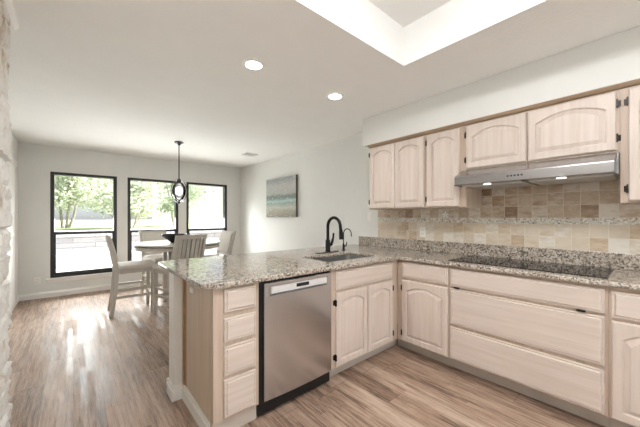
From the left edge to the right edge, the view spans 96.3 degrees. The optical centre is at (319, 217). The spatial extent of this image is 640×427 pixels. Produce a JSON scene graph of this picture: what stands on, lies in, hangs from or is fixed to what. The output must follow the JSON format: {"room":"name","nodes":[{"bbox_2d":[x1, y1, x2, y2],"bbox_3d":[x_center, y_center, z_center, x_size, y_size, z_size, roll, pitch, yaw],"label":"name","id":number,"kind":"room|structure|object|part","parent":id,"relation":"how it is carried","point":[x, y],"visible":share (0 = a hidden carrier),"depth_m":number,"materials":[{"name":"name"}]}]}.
{"room":"kitchen","nodes":[
{"label":"kitchen","id":0,"kind":"room"},
{"bbox_2d":[0,0,12,426],"bbox_3d":[-0.885,0.058,0.593,2.836,2.450,0.410,0,0,42],"label":"stone wall","id":1,"kind":"structure","parent":0,"point":[6,140],"depth_m":1.51,"materials":[{"name":"beige stone"}]},
{"bbox_2d":[3,0,18,30],"bbox_3d":[-0.909,-1.142,0.593,0.115,0.050,2.885,0,0,-41],"label":"trim","id":2,"kind":"structure","parent":1,"relation":"attached to","point":[9,5],"depth_m":1.59,"materials":[{"name":"white paint"}]},
{"bbox_2d":[11,135,17,161],"bbox_3d":[-1.725,0.058,0.938,0.100,2.450,9.073,0,0,-41],"label":"wall","id":3,"kind":"structure","parent":0,"point":[14,148],"depth_m":4.17,"materials":[{"name":"paint"}]},
{"bbox_2d":[6,158,17,309],"bbox_3d":[-4.182,0.223,3.881,0.018,2.120,1.040,0,0,-41],"label":"door","id":4,"kind":"structure","parent":3,"relation":"in","point":[12,277],"depth_m":4.05,"materials":[{"name":"white paint"}]},
{"bbox_2d":[8,297,18,312],"bbox_3d":[-3.366,1.236,2.930,0.014,0.095,3.913,0,0,-41],"label":"baseboard","id":5,"kind":"structure","parent":3,"relation":"attached to","point":[14,303],"depth_m":4.01,"materials":[{"name":"white paint"}]},
{"bbox_2d":[18,142,239,294],"bbox_3d":[-3.318,0.058,5.652,3.840,2.450,0.150,0,0,-41],"label":"wall","id":6,"kind":"structure","parent":0,"point":[35,161],"depth_m":4.86,"materials":[{"name":"paint"}]},
{"bbox_2d":[34,277,39,284],"bbox_3d":[-4.482,0.998,4.545,0.072,0.115,0.007,0,0,-41],"label":"outlet plate","id":7,"kind":"object","parent":6,"relation":"attached to","point":[36,279],"visible":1,"depth_m":4.54,"materials":[{"name":"white plastic"}]},
{"bbox_2d":[46,171,116,282],"bbox_3d":[-4.069,0.150,4.975,0.988,1.806,0.194,0,0,-41],"label":"window","id":8,"kind":"structure","parent":6,"relation":"in","point":[102,271],"depth_m":4.83,"materials":[{"name":"black paint"}]},
{"bbox_3d":[-4.020,1.016,4.919,0.988,0.073,0.045,0,0,-41],"label":"sill","id":9,"kind":"part","parent":8,"relation":"part of","materials":[{"name":"white paint"}]},
{"bbox_3d":[-4.058,0.590,4.962,0.792,0.707,0.030,0,0,-41],"label":"sash","id":10,"kind":"part","parent":8,"relation":"part of","materials":[{"name":"black paint"}]},
{"bbox_3d":[-4.099,0.249,5.011,0.792,0.038,0.089,0,0,-41],"label":"meeting rail","id":11,"kind":"part","parent":8,"relation":"part of","materials":[{"name":"black paint"}]},
{"bbox_2d":[18,278,161,300],"bbox_3d":[-3.264,1.236,5.590,3.640,0.095,0.014,0,0,-41],"label":"baseboard","id":12,"kind":"structure","parent":6,"relation":"attached to","point":[39,295],"depth_m":4.80,"materials":[{"name":"white paint"}]},
{"bbox_2d":[125,177,177,274],"bbox_3d":[-3.279,0.150,5.656,0.977,1.806,0.194,0,0,-41],"label":"window","id":13,"kind":"structure","parent":6,"relation":"in","point":[175,229],"depth_m":5.50,"materials":[{"name":"black paint"}]},
{"bbox_3d":[-3.268,0.590,5.643,0.781,0.707,0.030,0,0,-41],"label":"sash","id":14,"kind":"part","parent":13,"relation":"part of","materials":[{"name":"clear glass"}]},
{"bbox_2d":[186,182,226,255],"bbox_3d":[-2.496,0.150,6.330,0.980,1.806,0.194,0,0,-41],"label":"window","id":15,"kind":"structure","parent":6,"relation":"in","point":[224,228],"depth_m":6.31,"materials":[{"name":"black paint"}]},
{"bbox_3d":[-2.485,0.590,6.317,0.784,0.707,0.030,0,0,-41],"label":"sash","id":16,"kind":"part","parent":15,"relation":"part of","materials":[{"name":"clear glass"}]},
{"bbox_2d":[169,272,181,385],"bbox_3d":[-0.138,0.842,2.864,2.460,0.882,0.130,0,0,-41],"label":"wall","id":17,"kind":"structure","parent":0,"point":[175,283],"depth_m":2.04,"materials":[{"name":"white paint"}]},
{"bbox_2d":[166,377,209,426],"bbox_3d":[-0.011,1.230,2.633,2.380,0.105,0.675,0,0,-41],"label":"baseboard","id":18,"kind":"structure","parent":17,"relation":"attached to","point":[180,391],"depth_m":1.94,"materials":[{"name":"white paint"}]},
{"bbox_2d":[7,283,604,426],"bbox_3d":[-0.357,1.333,2.215,3.840,0.100,9.223,0,0,-41],"label":"floor","id":19,"kind":"structure","parent":0,"point":[73,364],"depth_m":2.22,"materials":[{"name":"laminate"}]},
{"bbox_2d":[104,234,154,317],"bbox_3d":[-2.647,0.753,3.998,0.567,1.060,0.460,0,0,-39],"label":"dining chair","id":20,"kind":"object","parent":19,"relation":"on","point":[126,267],"visible":0.95,"depth_m":3.87,"materials":[{"name":"grey wood"}]},
{"bbox_3d":[-2.940,0.753,4.026,0.144,1.060,0.040,0,0,-39],"label":"leg","id":21,"kind":"part","parent":20,"relation":"part of","materials":[{"name":"grey wood"}]},
{"bbox_3d":[-2.684,0.753,3.706,0.144,1.060,0.040,0,0,-39],"label":"leg","id":22,"kind":"part","parent":20,"relation":"part of","materials":[{"name":"grey wood"}]},
{"bbox_2d":[109,236,118,260],"bbox_3d":[-2.797,0.408,3.878,0.097,0.320,0.366,0,0,-39],"label":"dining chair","id":23,"kind":"object","parent":20,"relation":"on","point":[111,240],"depth_m":3.74,"materials":[{"name":"wood"}]},
{"bbox_3d":[-2.616,0.711,4.022,0.415,0.055,0.426,0,0,-39],"label":"seat frame","id":24,"kind":"part","parent":20,"relation":"part of","materials":[{"name":"grey wood"}]},
{"bbox_2d":[118,260,154,269],"bbox_3d":[-2.590,0.650,4.044,0.420,0.063,0.460,0,0,-39],"label":"seat cushion","id":25,"kind":"object","parent":20,"relation":"on","point":[140,264],"depth_m":3.91,"materials":[{"name":"fabric"}]},
{"bbox_3d":[-2.587,0.983,4.309,0.042,0.600,0.042,0,0,-39],"label":"leg","id":26,"kind":"part","parent":20,"relation":"part of","materials":[{"name":"grey wood"}]},
{"bbox_3d":[-2.330,0.983,3.989,0.042,0.600,0.042,0,0,-39],"label":"leg","id":27,"kind":"part","parent":20,"relation":"part of","materials":[{"name":"grey wood"}]},
{"bbox_2d":[138,230,166,299],"bbox_3d":[-2.659,0.753,4.797,0.567,1.060,0.460,0,0,33],"label":"dining chair","id":28,"kind":"object","parent":19,"relation":"on","point":[143,235],"visible":0.39,"depth_m":4.75,"materials":[{"name":"wood"}]},
{"bbox_3d":[-2.948,0.753,4.741,0.144,1.060,0.040,0,0,33],"label":"leg","id":29,"kind":"part","parent":28,"relation":"part of","materials":[{"name":"grey wood"}]},
{"bbox_2d":[143,254,161,261],"bbox_3d":[-2.597,0.650,4.756,0.420,0.063,0.460,0,0,33],"label":"seat cushion","id":30,"kind":"object","parent":28,"relation":"on","point":[155,258],"depth_m":4.59,"materials":[{"name":"fabric"}]},
{"bbox_3d":[-2.807,0.603,4.894,0.030,0.040,0.374,0,0,33],"label":"rail","id":31,"kind":"part","parent":28,"relation":"part of","materials":[{"name":"grey wood"}]},
{"bbox_2d":[142,232,165,241],"bbox_3d":[-2.820,0.408,4.902,0.097,0.320,0.366,0,0,33],"label":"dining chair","id":32,"kind":"object","parent":28,"relation":"on","point":[146,236],"depth_m":4.87,"materials":[{"name":"wood"}]},
{"bbox_2d":[132,239,219,305],"bbox_3d":[-2.169,0.827,4.412,1.200,0.912,1.200,0,0,-41],"label":"dining table","id":33,"kind":"object","parent":19,"relation":"on","point":[164,246],"visible":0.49,"depth_m":4.15,"materials":[{"name":"grey wood"}]},
{"bbox_3d":[-2.381,0.872,4.428,0.080,0.822,0.080,0,0,-41],"label":"leg","id":34,"kind":"part","parent":33,"relation":"part of","materials":[{"name":"grey wood"}]},
{"bbox_3d":[-2.185,0.872,4.201,0.080,0.822,0.080,0,0,-41],"label":"leg","id":35,"kind":"part","parent":33,"relation":"part of","materials":[{"name":"grey wood"}]},
{"bbox_2d":[160,233,186,242],"bbox_3d":[-2.196,0.307,4.312,0.376,0.126,0.376,0,0,-41],"label":"bowl","id":36,"kind":"object","parent":33,"relation":"on","point":[170,237],"visible":0.66,"depth_m":4.21,"materials":[{"name":"black ceramic"}]},
{"bbox_2d":[152,234,206,312],"bbox_3d":[-1.917,0.753,3.920,0.567,1.060,0.460,0,0,31],"label":"dining chair","id":37,"kind":"object","parent":19,"relation":"on","point":[185,246],"visible":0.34,"depth_m":3.82,"materials":[{"name":"wood"}]},
{"bbox_3d":[-2.229,0.983,3.870,0.042,0.600,0.042,0,0,31],"label":"leg","id":38,"kind":"part","parent":37,"relation":"part of","materials":[{"name":"grey wood"}]},
{"bbox_2d":[152,264,166,270],"bbox_3d":[-1.980,0.650,3.958,0.420,0.063,0.460,0,0,31],"label":"seat cushion","id":39,"kind":"object","parent":37,"relation":"on","point":[155,267],"depth_m":3.81,"materials":[{"name":"fabric"}]},
{"bbox_3d":[-1.950,0.711,3.940,0.415,0.055,0.426,0,0,31],"label":"seat frame","id":40,"kind":"part","parent":37,"relation":"part of","materials":[{"name":"grey wood"}]},
{"bbox_3d":[-1.842,0.753,3.635,0.144,1.060,0.040,0,0,31],"label":"leg","id":41,"kind":"part","parent":37,"relation":"part of","materials":[{"name":"grey wood"}]},
{"bbox_2d":[179,239,199,258],"bbox_3d":[-1.752,0.408,3.820,0.097,0.320,0.366,0,0,31],"label":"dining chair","id":42,"kind":"object","parent":37,"relation":"on","point":[188,248],"depth_m":3.80,"materials":[{"name":"wood"}]},
{"bbox_3d":[-1.694,0.254,3.785,0.038,0.058,0.374,0,0,31],"label":"rail","id":43,"kind":"part","parent":37,"relation":"part of","materials":[{"name":"grey wood"}]},
{"bbox_3d":[-1.629,0.753,3.985,0.144,1.060,0.040,0,0,31],"label":"leg","id":44,"kind":"part","parent":37,"relation":"part of","materials":[{"name":"grey wood"}]},
{"bbox_2d":[204,230,235,256],"bbox_3d":[-1.755,0.753,4.737,0.460,1.060,0.567,0,0,44],"label":"dining chair","id":45,"kind":"object","parent":19,"relation":"on","point":[226,239],"visible":0.26,"depth_m":4.81,"materials":[{"name":"wood"}]},
{"bbox_2d":[204,254,220,256],"bbox_3d":[-1.806,0.650,4.684,0.460,0.063,0.420,0,0,44],"label":"seat cushion","id":46,"kind":"object","parent":45,"relation":"on","point":[211,255],"depth_m":4.71,"materials":[{"name":"fabric"}]},
{"bbox_3d":[-1.461,0.753,4.745,0.040,1.060,0.144,0,0,44],"label":"leg","id":47,"kind":"part","parent":45,"relation":"part of","materials":[{"name":"grey wood"}]},
{"bbox_2d":[182,279,258,426],"bbox_3d":[-0.678,0.842,1.921,0.296,0.883,0.590,0,0,-41],"label":"base cabinet","id":48,"kind":"object","parent":19,"relation":"on","point":[220,327],"visible":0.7,"depth_m":1.72,"materials":[{"name":"brown wood"}]},
{"bbox_3d":[-0.769,0.842,1.825,0.017,0.883,0.481,0,0,-41],"label":"panel","id":49,"kind":"part","parent":48,"relation":"part of","materials":[{"name":"brown wood"}]},
{"bbox_3d":[-0.502,0.789,1.724,0.287,0.778,0.020,0,0,-41],"label":"frame","id":50,"kind":"part","parent":48,"relation":"part of","materials":[{"name":"beige wood"}]},
{"bbox_3d":[-0.476,1.049,1.718,0.201,0.218,0.020,0,0,-41],"label":"drawer","id":51,"kind":"part","parent":48,"relation":"part of","materials":[{"name":"brown wood"}]},
{"bbox_3d":[-0.476,0.833,1.718,0.201,0.169,0.020,0,0,-41],"label":"drawer","id":52,"kind":"part","parent":48,"relation":"part of","materials":[{"name":"brown wood"}]},
{"bbox_3d":[-0.476,0.652,1.718,0.201,0.139,0.020,0,0,-41],"label":"drawer","id":53,"kind":"part","parent":48,"relation":"part of","materials":[{"name":"brown wood"}]},
{"bbox_3d":[-0.476,0.483,1.718,0.201,0.136,0.020,0,0,-41],"label":"drawer","id":54,"kind":"part","parent":48,"relation":"part of","materials":[{"name":"brown wood"}]},
{"bbox_2d":[256,271,330,415],"bbox_3d":[-0.325,0.843,2.216,0.620,0.880,0.589,0,0,-41],"label":"dishwasher","id":55,"kind":"object","parent":19,"relation":"on","point":[295,312],"visible":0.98,"depth_m":1.96,"materials":[{"name":"silver metal"}]},
{"bbox_2d":[314,255,396,376],"bbox_3d":[0.280,0.842,2.741,0.978,0.883,0.590,0,0,-41],"label":"base cabinet","id":56,"kind":"object","parent":19,"relation":"on","point":[364,297],"visible":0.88,"depth_m":2.44,"materials":[{"name":"brown wood"}]},
{"bbox_3d":[0.264,0.877,2.356,0.372,0.576,0.020,0,0,-41],"label":"door","id":57,"kind":"part","parent":56,"relation":"part of","materials":[{"name":"brown wood"}]},
{"bbox_3d":[0.404,0.492,2.477,0.740,0.154,0.020,0,0,-41],"label":"drawer","id":58,"kind":"part","parent":56,"relation":"part of","materials":[{"name":"brown wood"}]},
{"bbox_3d":[0.548,0.877,2.601,0.358,0.576,0.020,0,0,-41],"label":"door","id":59,"kind":"part","parent":56,"relation":"part of","materials":[{"name":"brown wood"}]},
{"bbox_2d":[398,260,453,366],"bbox_3d":[1.117,0.842,2.806,0.615,0.883,0.566,0,0,-41],"label":"base cabinet","id":60,"kind":"object","parent":19,"relation":"on","point":[423,288],"visible":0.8,"depth_m":2.57,"materials":[{"name":"brown wood"}]},
{"bbox_3d":[0.929,0.491,2.574,0.020,0.152,0.438,0,0,-41],"label":"drawer","id":61,"kind":"part","parent":60,"relation":"part of","materials":[{"name":"brown wood"}]},
{"bbox_3d":[0.929,0.878,2.574,0.020,0.579,0.438,0,0,-41],"label":"door","id":62,"kind":"part","parent":60,"relation":"part of","materials":[{"name":"brown wood"}]},
{"bbox_2d":[450,266,609,426],"bbox_3d":[1.609,0.842,2.233,0.617,0.883,0.941,0,0,-41],"label":"base cabinet","id":63,"kind":"object","parent":19,"relation":"on","point":[545,340],"visible":0.91,"depth_m":1.95,"materials":[{"name":"brown wood"}]},
{"bbox_2d":[158,244,639,289],"bbox_3d":[0.614,0.384,1.988,2.455,0.030,3.290,0,0,-41],"label":"countertop","id":64,"kind":"structure","parent":63,"relation":"on","point":[214,272],"depth_m":2.18,"materials":[{"name":"beige stone"}]},
{"bbox_2d":[316,216,343,253],"bbox_3d":[0.144,0.175,2.997,0.320,0.387,0.256,0,0,-41],"label":"gooseneck faucet","id":65,"kind":"object","parent":64,"relation":"on","point":[328,243],"visible":0.99,"depth_m":3.05,"materials":[{"name":"black metal"}]},
{"bbox_3d":[0.121,0.237,3.098,0.065,0.151,0.048,0,0,-41],"label":"lever","id":66,"kind":"part","parent":65,"relation":"part of","materials":[{"name":"black metal"}]},
{"bbox_2d":[314,255,362,261],"bbox_3d":[0.193,0.499,2.760,0.663,0.200,0.408,0,0,-41],"label":"sink","id":67,"kind":"object","parent":64,"relation":"in","point":[342,257],"visible":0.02,"depth_m":3.00,"materials":[{"name":"metal"}]},
{"bbox_2d":[342,228,351,249],"bbox_3d":[0.314,0.243,3.236,0.073,0.251,0.150,0,0,-41],"label":"tap","id":68,"kind":"object","parent":64,"relation":"on","point":[343,244],"visible":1,"depth_m":3.26,"materials":[{"name":"black metal"}]},
{"bbox_2d":[359,236,639,270],"bbox_3d":[1.575,0.311,2.739,0.026,0.116,3.175,0,0,-41],"label":"granite upstand","id":69,"kind":"object","parent":64,"relation":"on","point":[625,261],"visible":0.92,"depth_m":2.50,"materials":[{"name":"grey stone"}]},
{"bbox_2d":[448,255,613,277],"bbox_3d":[1.610,0.365,2.268,0.490,0.006,0.975,0,0,-41],"label":"cooktop","id":70,"kind":"object","parent":64,"relation":"in","point":[591,271],"visible":1,"depth_m":2.14,"materials":[{"name":"black glass"}]},
{"bbox_3d":[1.385,1.037,2.045,0.020,0.262,0.918,0,0,-41],"label":"drawer","id":71,"kind":"part","parent":63,"relation":"part of","materials":[{"name":"brown wood"}]},
{"bbox_3d":[1.385,0.735,2.045,0.020,0.293,0.918,0,0,-41],"label":"drawer","id":72,"kind":"part","parent":63,"relation":"part of","materials":[{"name":"brown wood"}]},
{"bbox_3d":[1.385,0.495,2.045,0.020,0.148,0.918,0,0,-41],"label":"drawer","id":73,"kind":"part","parent":63,"relation":"part of","materials":[{"name":"brown wood"}]},
{"bbox_2d":[609,287,639,426],"bbox_3d":[2.144,0.842,1.616,0.611,0.883,0.691,0,0,-41],"label":"base cabinet","id":74,"kind":"object","parent":19,"relation":"on","point":[624,304],"visible":0.8,"depth_m":1.64,"materials":[{"name":"brown wood"}]},
{"bbox_3d":[1.918,0.504,1.426,0.020,0.153,0.658,0,0,-41],"label":"drawer","id":75,"kind":"part","parent":74,"relation":"part of","materials":[{"name":"brown wood"}]},
{"bbox_2d":[7,0,639,167],"bbox_3d":[-0.357,-1.367,2.215,3.840,0.400,9.223,0,0,-41],"label":"ceiling","id":76,"kind":"structure","parent":0,"point":[125,77],"depth_m":2.13,"materials":[{"name":"paint"}]},
{"bbox_2d":[171,141,186,203],"bbox_3d":[-2.169,-0.690,4.412,0.237,0.952,0.200,0,0,-41],"label":"pendant lamp","id":77,"kind":"object","parent":76,"relation":"hanging from","point":[178,190],"visible":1,"depth_m":4.41,"materials":[{"name":"black metal"}]},
{"bbox_3d":[-2.169,-0.847,4.412,0.016,0.540,0.015,0,0,-41],"label":"rod","id":78,"kind":"part","parent":77,"relation":"part of","materials":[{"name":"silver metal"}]},
{"bbox_3d":[-2.169,-0.404,4.412,0.200,0.290,0.200,0,0,-41],"label":"lamp shade","id":79,"kind":"part","parent":77,"relation":"part of","materials":[{"name":"clear glass"}]},
{"bbox_3d":[-2.169,-0.414,4.412,0.104,0.140,0.104,0,0,-41],"label":"bulb","id":80,"kind":"part","parent":77,"relation":"part of","materials":[{"name":"white glass"}]},
{"bbox_2d":[242,153,257,156],"bbox_3d":[-1.294,-1.161,5.287,0.240,0.012,0.180,0,0,-41],"label":"ceiling vent","id":81,"kind":"object","parent":76,"relation":"in","point":[244,154],"visible":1,"depth_m":5.26,"materials":[{"name":"white metal"}]},
{"bbox_2d":[242,59,264,70],"bbox_3d":[-0.505,-1.163,2.185,0.168,0.006,0.168,0,0,-41],"label":"recessed light","id":82,"kind":"object","parent":76,"relation":"in","point":[251,64],"visible":1,"depth_m":2.17,"materials":[{"name":"white paint"}]},
{"bbox_2d":[326,92,343,99],"bbox_3d":[0.145,-1.163,2.751,0.168,0.006,0.168,0,0,-41],"label":"recessed light","id":83,"kind":"object","parent":76,"relation":"in","point":[332,96],"visible":1,"depth_m":2.75,"materials":[{"name":"white paint"}]},
{"bbox_2d":[240,132,631,322],"bbox_3d":[1.109,0.058,3.379,0.100,2.450,9.073,0,0,-41],"label":"wall","id":84,"kind":"structure","parent":0,"point":[333,177],"depth_m":4.69,"materials":[{"name":"paint"}]},
{"bbox_2d":[266,174,297,216],"bbox_3d":[-0.737,-0.385,5.413,0.040,0.750,1.010,0,0,-41],"label":"canvas painting","id":85,"kind":"object","parent":84,"relation":"attached to","point":[282,192],"visible":1,"depth_m":5.34},
{"bbox_2d":[367,212,371,220],"bbox_3d":[0.660,-0.022,3.815,0.010,0.118,0.075,0,0,-41],"label":"light switch","id":86,"kind":"object","parent":84,"relation":"attached to","point":[369,214],"visible":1,"depth_m":3.81,"materials":[{"name":"white plastic"}]},
{"bbox_2d":[368,132,432,209],"bbox_3d":[0.931,-0.470,3.200,0.387,0.750,0.710,0,0,-41],"label":"upper cabinet","id":87,"kind":"object","parent":84,"relation":"attached to","point":[397,166],"visible":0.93,"depth_m":3.04,"materials":[{"name":"brown wood"}]},
{"bbox_3d":[0.693,-0.455,3.212,0.020,0.695,0.340,0,0,-41],"label":"door","id":88,"kind":"part","parent":87,"relation":"part of","materials":[{"name":"brown wood"}]},
{"bbox_3d":[0.797,-0.831,3.083,0.032,0.028,0.708,0,0,-41],"label":"cornice","id":89,"kind":"part","parent":87,"relation":"part of","materials":[{"name":"brown wood"}]},
{"bbox_3d":[0.916,-0.454,2.953,0.020,0.697,0.332,0,0,-41],"label":"door","id":90,"kind":"part","parent":87,"relation":"part of","materials":[{"name":"brown wood"}]},
{"bbox_2d":[424,121,481,208],"bbox_3d":[1.288,-0.470,2.786,0.387,0.750,0.385,0,0,-41],"label":"upper cabinet","id":91,"kind":"object","parent":84,"relation":"attached to","point":[446,145],"visible":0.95,"depth_m":2.65,"materials":[{"name":"brown wood"}]},
{"bbox_3d":[1.146,-0.454,2.685,0.020,0.697,0.313,0,0,-41],"label":"door","id":92,"kind":"part","parent":91,"relation":"part of","materials":[{"name":"brown wood"}]},
{"bbox_3d":[1.154,-0.831,2.669,0.032,0.028,0.383,0,0,-41],"label":"cornice","id":93,"kind":"part","parent":91,"relation":"part of","materials":[{"name":"brown wood"}]},
{"bbox_3d":[1.173,-0.469,2.686,0.020,0.749,0.383,0,0,-41],"label":"frame","id":94,"kind":"part","parent":91,"relation":"part of","materials":[{"name":"beige wood"}]},
{"bbox_2d":[378,179,639,253],"bbox_3d":[1.684,-0.082,2.623,0.012,0.668,2.858,0,0,-41],"label":"tile backsplash","id":95,"kind":"structure","parent":84,"relation":"attached to","point":[586,216],"depth_m":2.43,"materials":[{"name":"beige tile"}]},
{"bbox_2d":[397,226,405,235],"bbox_3d":[0.976,0.155,3.433,0.007,0.115,0.115,0,0,-41],"label":"outlet plate","id":96,"kind":"object","parent":95,"relation":"attached to","point":[401,230],"visible":1,"depth_m":3.43,"materials":[{"name":"beige plastic"}]},
{"bbox_2d":[420,227,425,236],"bbox_3d":[1.155,0.159,3.225,0.007,0.115,0.072,0,0,-41],"label":"outlet plate","id":97,"kind":"object","parent":95,"relation":"attached to","point":[422,229],"visible":1,"depth_m":3.22,"materials":[{"name":"white plastic"}]},
{"bbox_2d":[454,152,619,189],"bbox_3d":[1.656,-0.343,2.248,0.522,0.146,0.968,0,0,-41],"label":"range hood","id":98,"kind":"object","parent":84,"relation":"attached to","point":[600,167],"visible":0.94,"depth_m":2.04,"materials":[{"name":"metal"}]},
{"bbox_2d":[464,83,620,169],"bbox_3d":[1.717,-0.631,2.287,0.387,0.428,0.960,0,0,-41],"label":"upper cabinet","id":99,"kind":"object","parent":84,"relation":"attached to","point":[587,123],"visible":0.88,"depth_m":2.08,"materials":[{"name":"brown wood"}]},
{"bbox_3d":[1.430,-0.617,2.356,0.020,0.371,0.440,0,0,-41],"label":"door","id":100,"kind":"part","parent":99,"relation":"part of","materials":[{"name":"brown wood"}]},
{"bbox_3d":[1.586,-0.831,2.167,0.032,0.028,0.940,0,0,-41],"label":"cornice","id":101,"kind":"part","parent":99,"relation":"part of","materials":[{"name":"brown wood"}]},
{"bbox_3d":[1.735,-0.618,2.002,0.020,0.369,0.466,0,0,-41],"label":"door","id":102,"kind":"part","parent":99,"relation":"part of","materials":[{"name":"brown wood"}]},
{"bbox_2d":[620,78,639,204],"bbox_3d":[2.244,-0.470,1.676,0.387,0.750,0.661,0,0,-41],"label":"upper cabinet","id":103,"kind":"object","parent":84,"relation":"attached to","point":[629,90],"visible":1,"depth_m":1.78,"materials":[{"name":"brown wood"}]},
{"bbox_3d":[2.107,-0.831,1.562,0.032,0.028,0.656,0,0,-41],"label":"cornice","id":104,"kind":"part","parent":103,"relation":"part of","materials":[{"name":"brown wood"}]},
{"bbox_3d":[2.019,-0.455,1.673,0.020,0.695,0.300,0,0,-41],"label":"door","id":105,"kind":"part","parent":103,"relation":"part of","materials":[{"name":"brown wood"}]},
{"bbox_2d":[363,26,639,147],"bbox_3d":[2.236,-1.006,1.693,0.392,0.321,4.848,0,0,-41],"label":"soffit","id":106,"kind":"structure","parent":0,"point":[613,59],"depth_m":2.19,"materials":[{"name":"paint"}]},
{"label":"outside","id":107,"kind":"structure","parent":0,"visible":0},
{"bbox_2d":[55,220,222,230],"bbox_3d":[-21.293,0.668,27.787,32.000,0.630,50.100,0,0,-41],"label":"ground","id":108,"kind":"structure","parent":107,"point":[77,224],"depth_m":13.24,"materials":[{"name":"white concrete"}]},
{"bbox_2d":[55,175,112,227],"bbox_3d":[-8.678,-1.202,10.366,2.931,3.243,3.805,0,0,-41],"label":"tree","id":109,"kind":"object","parent":108,"relation":"on","point":[69,190],"visible":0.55,"depth_m":10.20,"materials":[{"name":"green plant"}]},
{"bbox_2d":[80,179,166,228],"bbox_3d":[-6.301,-0.884,9.609,2.681,2.612,2.798,0,0,-41],"label":"tree","id":110,"kind":"object","parent":108,"relation":"on","point":[139,202],"visible":0.59,"depth_m":9.36,"materials":[{"name":"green plant"}]},
{"bbox_2d":[86,178,163,219],"bbox_3d":[-10.071,-1.196,13.948,4.083,3.244,4.320,0,0,18],"label":"tree","id":111,"kind":"object","parent":108,"relation":"on","point":[111,185],"visible":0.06,"depth_m":13.35,"materials":[{"name":"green plant"}]},
{"bbox_2d":[152,183,214,225],"bbox_3d":[-6.060,-0.981,12.699,3.202,2.806,3.288,0,0,7],"label":"tree","id":112,"kind":"object","parent":108,"relation":"on","point":[168,206],"visible":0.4,"depth_m":12.26,"materials":[{"name":"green plant"}]},
{"bbox_2d":[152,184,222,223],"bbox_3d":[-4.659,-0.832,21.116,13.500,2.370,0.080,0,0,-41],"label":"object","id":113,"kind":"object","parent":108,"relation":"on","point":[213,206],"visible":0.12,"depth_m":18.62,"materials":[{"name":"white"}]},
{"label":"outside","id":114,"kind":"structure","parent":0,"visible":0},
{"bbox_3d":[-3.762,1.468,7.432,32.000,0.130,3.027,0,0,-41],"label":"ground","id":115,"kind":"structure","parent":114,"visible":0},
{"bbox_2d":[55,227,222,253],"bbox_3d":[-4.896,0.908,8.750,32.000,1.150,0.550,0,0,-41],"label":"wall","id":116,"kind":"structure","parent":115,"relation":"on","point":[68,243],"depth_m":7.50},
{"bbox_2d":[56,248,222,271],"bbox_3d":[-4.423,1.158,8.200,32.000,0.510,1.000,0,0,-41],"label":"steps","id":117,"kind":"structure","parent":115,"relation":"on","point":[91,260],"depth_m":6.99,"materials":[{"name":"white concrete"}]}
]}

